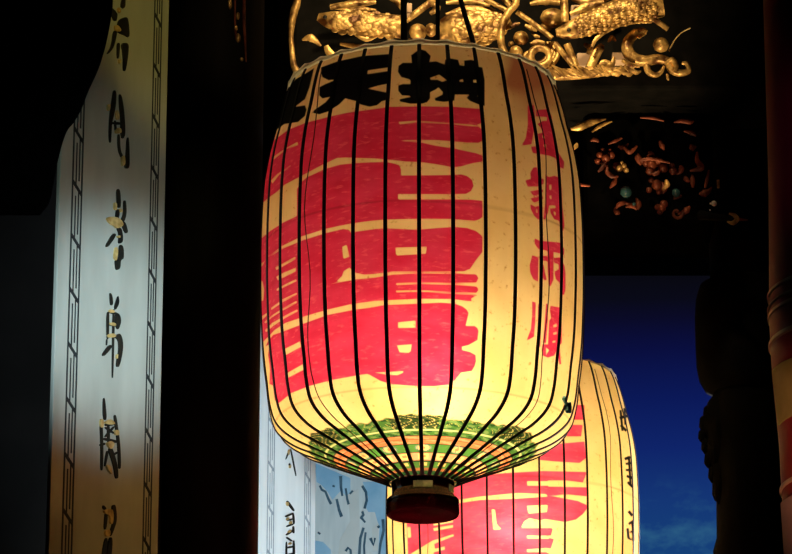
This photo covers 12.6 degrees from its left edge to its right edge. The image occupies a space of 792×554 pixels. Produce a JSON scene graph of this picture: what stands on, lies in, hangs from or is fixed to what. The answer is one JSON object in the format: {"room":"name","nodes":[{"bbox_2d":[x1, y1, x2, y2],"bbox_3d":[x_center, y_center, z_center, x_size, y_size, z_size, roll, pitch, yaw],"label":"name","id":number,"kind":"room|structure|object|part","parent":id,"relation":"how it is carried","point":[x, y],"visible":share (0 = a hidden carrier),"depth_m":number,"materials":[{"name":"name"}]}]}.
{"room":"house of worship","nodes":[
{"label":"house of worship","id":0,"kind":"room"},
{"bbox_2d":[0,17,265,553],"bbox_3d":[-1.516,2.046,12.058,4.168,6.200,0.200,0,-18,0],"label":"wall","id":1,"kind":"structure","parent":0,"point":[27,242],"depth_m":12.52,"materials":[{"name":"paint"}]},
{"bbox_2d":[315,462,385,553],"bbox_3d":[-0.115,2.689,11.724,0.430,4.771,0.035,0,-18,0],"label":"painted panel","id":2,"kind":"object","parent":1,"relation":"attached to","point":[350,510],"visible":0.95,"depth_m":12.32,"materials":[{"name":"blue paint"}]},
{"bbox_2d":[568,129,709,275],"bbox_3d":[2.084,-0.469,12.875,3.032,0.911,0.200,0,-18,0],"label":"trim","id":3,"kind":"structure","parent":1,"relation":"attached to","point":[596,264],"depth_m":12.72,"materials":[{"name":"black wood"}]},
{"bbox_2d":[169,0,266,16],"bbox_3d":[0.000,-3.291,5.906,7.200,0.150,15.200,0,-18,0],"label":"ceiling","id":4,"kind":"structure","parent":0,"point":[265,12],"depth_m":12.85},
{"bbox_2d":[0,0,112,214],"bbox_3d":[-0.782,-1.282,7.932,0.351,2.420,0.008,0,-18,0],"label":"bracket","id":5,"kind":"object","parent":4,"relation":"hanging from","point":[52,51],"visible":1,"depth_m":7.65,"materials":[{"name":"black wood"}]},
{"bbox_2d":[260,0,584,523],"bbox_3d":[0.058,-0.915,8.183,0.713,3.002,0.713,0,-18,0],"label":"paper lantern","id":6,"kind":"object","parent":4,"relation":"hanging from","point":[422,249],"visible":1,"depth_m":7.62,"materials":[{"name":"multicoloured paper"}]},
{"bbox_3d":[0.057,-0.415,8.021,0.602,0.015,0.602,0,-18,0],"label":"cloth trim","id":7,"kind":"part","parent":6,"relation":"part of","materials":[{"name":"fabric"}]},
{"bbox_2d":[386,359,639,553],"bbox_3d":[0.320,-0.259,10.178,0.698,3.017,0.698,0,-18,0],"label":"paper lantern","id":8,"kind":"object","parent":4,"relation":"hanging from","point":[581,496],"visible":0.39,"depth_m":9.59,"materials":[{"name":"yellow paper"}]},
{"bbox_3d":[0.320,0.290,10.000,0.589,0.009,0.589,0,-18,0],"label":"cloth trim","id":9,"kind":"part","parent":8,"relation":"part of","materials":[{"name":"beige paper"}]},
{"bbox_3d":[0.000,2.724,3.952,7.200,0.100,15.200,0,-18,0],"label":"floor","id":10,"kind":"structure","parent":0,"visible":0},
{"bbox_2d":[160,0,264,553],"bbox_3d":[-0.464,0.996,8.824,0.316,6.200,0.316,0,-18,0],"label":"column","id":11,"kind":"structure","parent":10,"relation":"on","point":[210,480],"depth_m":9.04,"materials":[{"name":"black wood"}]},
{"bbox_3d":[-0.413,-0.687,9.255,0.009,0.165,0.006,0,-18,0],"label":"moulding","id":12,"kind":"part","parent":11,"relation":"part of","materials":[{"name":"wood"}]},
{"bbox_3d":[-0.389,-0.659,9.261,0.014,0.225,0.009,7,-19,-21],"label":"moulding","id":13,"kind":"part","parent":11,"relation":"part of","materials":[{"name":"wood"}]},
{"bbox_2d":[265,0,292,170],"bbox_3d":[-0.338,1.599,10.681,0.060,6.200,0.169,-15,-23,38],"label":"pillar","id":14,"kind":"structure","parent":10,"relation":"on","point":[279,72],"depth_m":11.35,"materials":[{"name":"black wood"}]},
{"bbox_2d":[258,340,315,553],"bbox_3d":[-0.330,1.232,10.747,0.016,2.538,0.256,-15,-23,38],"label":"couplet board","id":15,"kind":"object","parent":14,"relation":"attached to","point":[287,479],"visible":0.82,"depth_m":10.92,"materials":[{"name":"white paint"}]},
{"bbox_2d":[695,129,783,553],"bbox_3d":[0.951,1.212,9.490,0.270,6.200,0.268,0,-18,0],"label":"carved column","id":16,"kind":"structure","parent":10,"relation":"on","point":[738,433],"depth_m":9.71,"materials":[{"name":"black stone"}]},
{"bbox_2d":[763,0,791,553],"bbox_3d":[0.868,0.223,6.447,0.475,6.200,0.475,0,-18,0],"label":"column","id":17,"kind":"structure","parent":10,"relation":"on","point":[777,13],"depth_m":6.48,"materials":[{"name":"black wood"}]},
{"bbox_3d":[-0.639,0.677,7.843,0.181,6.200,0.244,0,-18,0],"label":"pillar","id":18,"kind":"structure","parent":10,"relation":"on","visible":0},
{"bbox_2d":[45,0,168,553],"bbox_3d":[-0.634,0.277,7.906,0.016,3.600,0.394,-11,-21,30],"label":"couplet board","id":19,"kind":"object","parent":18,"relation":"attached to","point":[104,446],"visible":0.96,"depth_m":7.97,"materials":[{"name":"white wood"}]},
{"bbox_3d":[3.675,-0.302,4.830,0.150,6.200,15.000,0,-18,0],"label":"wall","id":20,"kind":"structure","parent":0,"visible":0},
{"bbox_2d":[294,0,766,128],"bbox_3d":[1.664,-0.626,9.682,3.873,0.378,0.310,0,-18,0],"label":"beam","id":21,"kind":"structure","parent":20,"relation":"attached to","point":[723,45],"depth_m":9.52,"materials":[{"name":"black wood"}]},
{"bbox_2d":[288,0,690,80],"bbox_3d":[0.244,-0.627,9.399,1.048,0.283,0.190,0,-18,0],"label":"carving","id":22,"kind":"object","parent":21,"relation":"attached to","point":[488,25],"visible":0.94,"depth_m":9.35,"materials":[{"name":"gold metal"}]},
{"bbox_3d":[0.032,-0.704,9.502,0.021,0.028,0.040,0,-18,0],"label":"backing panel","id":23,"kind":"part","parent":22,"relation":"part of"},
{"bbox_3d":[0.262,-0.708,9.367,0.072,0.051,0.008,0,-18,0],"label":"stem","id":24,"kind":"part","parent":22,"relation":"part of","materials":[{"name":"gold metal"}]},
{"bbox_3d":[0.293,-0.712,9.368,0.040,0.042,0.009,0,-18,0],"label":"stem","id":25,"kind":"part","parent":22,"relation":"part of","materials":[{"name":"gold metal"}]},
{"bbox_3d":[0.360,-0.655,9.350,0.099,0.084,0.008,0,-18,0],"label":"stem","id":26,"kind":"part","parent":22,"relation":"part of","materials":[{"name":"gold metal"}]},
{"bbox_3d":[0.435,-0.576,9.325,0.058,0.072,0.009,0,-18,0],"label":"stem","id":27,"kind":"part","parent":22,"relation":"part of","materials":[{"name":"gold metal"}]},
{"bbox_3d":[0.438,-0.697,9.364,0.021,0.073,0.012,0,-18,0],"label":"stem","id":28,"kind":"part","parent":22,"relation":"part of","materials":[{"name":"gold metal"}]},
{"bbox_3d":[0.455,-0.575,9.324,0.040,0.068,0.011,0,-18,0],"label":"stem","id":29,"kind":"part","parent":22,"relation":"part of","materials":[{"name":"gold metal"}]},
{"bbox_3d":[0.473,-0.698,9.501,0.024,0.028,0.040,0,-18,0],"label":"backing panel","id":30,"kind":"part","parent":22,"relation":"part of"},
{"bbox_3d":[0.496,-0.564,9.457,0.043,0.039,0.040,0,-18,0],"label":"backing panel","id":31,"kind":"part","parent":22,"relation":"part of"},
{"bbox_3d":[0.481,-0.529,9.319,0.304,0.048,0.050,0,-18,0],"label":"rail","id":32,"kind":"part","parent":22,"relation":"part of","materials":[{"name":"gold metal"}]},
{"bbox_3d":[0.589,-0.573,9.460,0.045,0.025,0.040,0,-18,0],"label":"backing panel","id":33,"kind":"part","parent":22,"relation":"part of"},
{"bbox_3d":[0.635,-0.691,9.362,0.152,0.110,0.009,0,-18,0],"label":"stem","id":34,"kind":"part","parent":22,"relation":"part of","materials":[{"name":"gold metal"}]},
{"bbox_2d":[571,114,747,252],"bbox_3d":[0.691,-0.261,9.639,0.468,0.358,0.348,0,-18,0],"label":"carving","id":35,"kind":"object","parent":21,"relation":"attached to","point":[647,180],"visible":1,"depth_m":9.58,"materials":[{"name":"black wood"}]},
{"bbox_2d":[595,148,614,166],"bbox_3d":[0.555,-0.320,9.561,0.054,0.054,0.032,0,-18,0],"label":"flower","id":36,"kind":"object","parent":35,"relation":"on","point":[604,157],"depth_m":9.56,"materials":[{"name":"red wood"}]},
{"bbox_2d":[617,161,628,172],"bbox_3d":[0.600,-0.291,9.526,0.032,0.033,0.018,0,-18,0],"label":"flower","id":37,"kind":"object","parent":35,"relation":"on","point":[623,166],"depth_m":9.52,"materials":[{"name":"gold metal"}]},
{"bbox_2d":[646,177,661,194],"bbox_3d":[0.683,-0.247,9.524,0.042,0.050,0.052,0,-18,0],"label":"flower","id":38,"kind":"object","parent":35,"relation":"on","point":[653,184],"depth_m":9.54,"materials":[{"name":"wood"}]},
{"bbox_2d":[641,161,667,174],"bbox_3d":[0.683,-0.293,9.546,0.075,0.055,0.044,0,-18,0],"label":"flower","id":39,"kind":"object","parent":35,"relation":"on","point":[647,167],"depth_m":9.54,"materials":[{"name":"wood"}]},
{"bbox_3d":[0.684,-0.307,9.510,0.080,0.019,0.007,0,-18,0],"label":"stem","id":40,"kind":"part","parent":35,"relation":"part of","materials":[{"name":"red wood"}]},
{"bbox_2d":[657,200,667,214],"bbox_3d":[0.705,-0.184,9.516,0.029,0.038,0.028,0,-18,0],"label":"flower","id":41,"kind":"object","parent":35,"relation":"on","point":[662,205],"depth_m":9.51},
{"bbox_2d":[669,163,676,174],"bbox_3d":[0.733,-0.286,9.528,0.022,0.037,0.029,0,-18,0],"label":"flower","id":42,"kind":"object","parent":35,"relation":"on","point":[672,170],"depth_m":9.52,"materials":[{"name":"red wood"}]}
]}

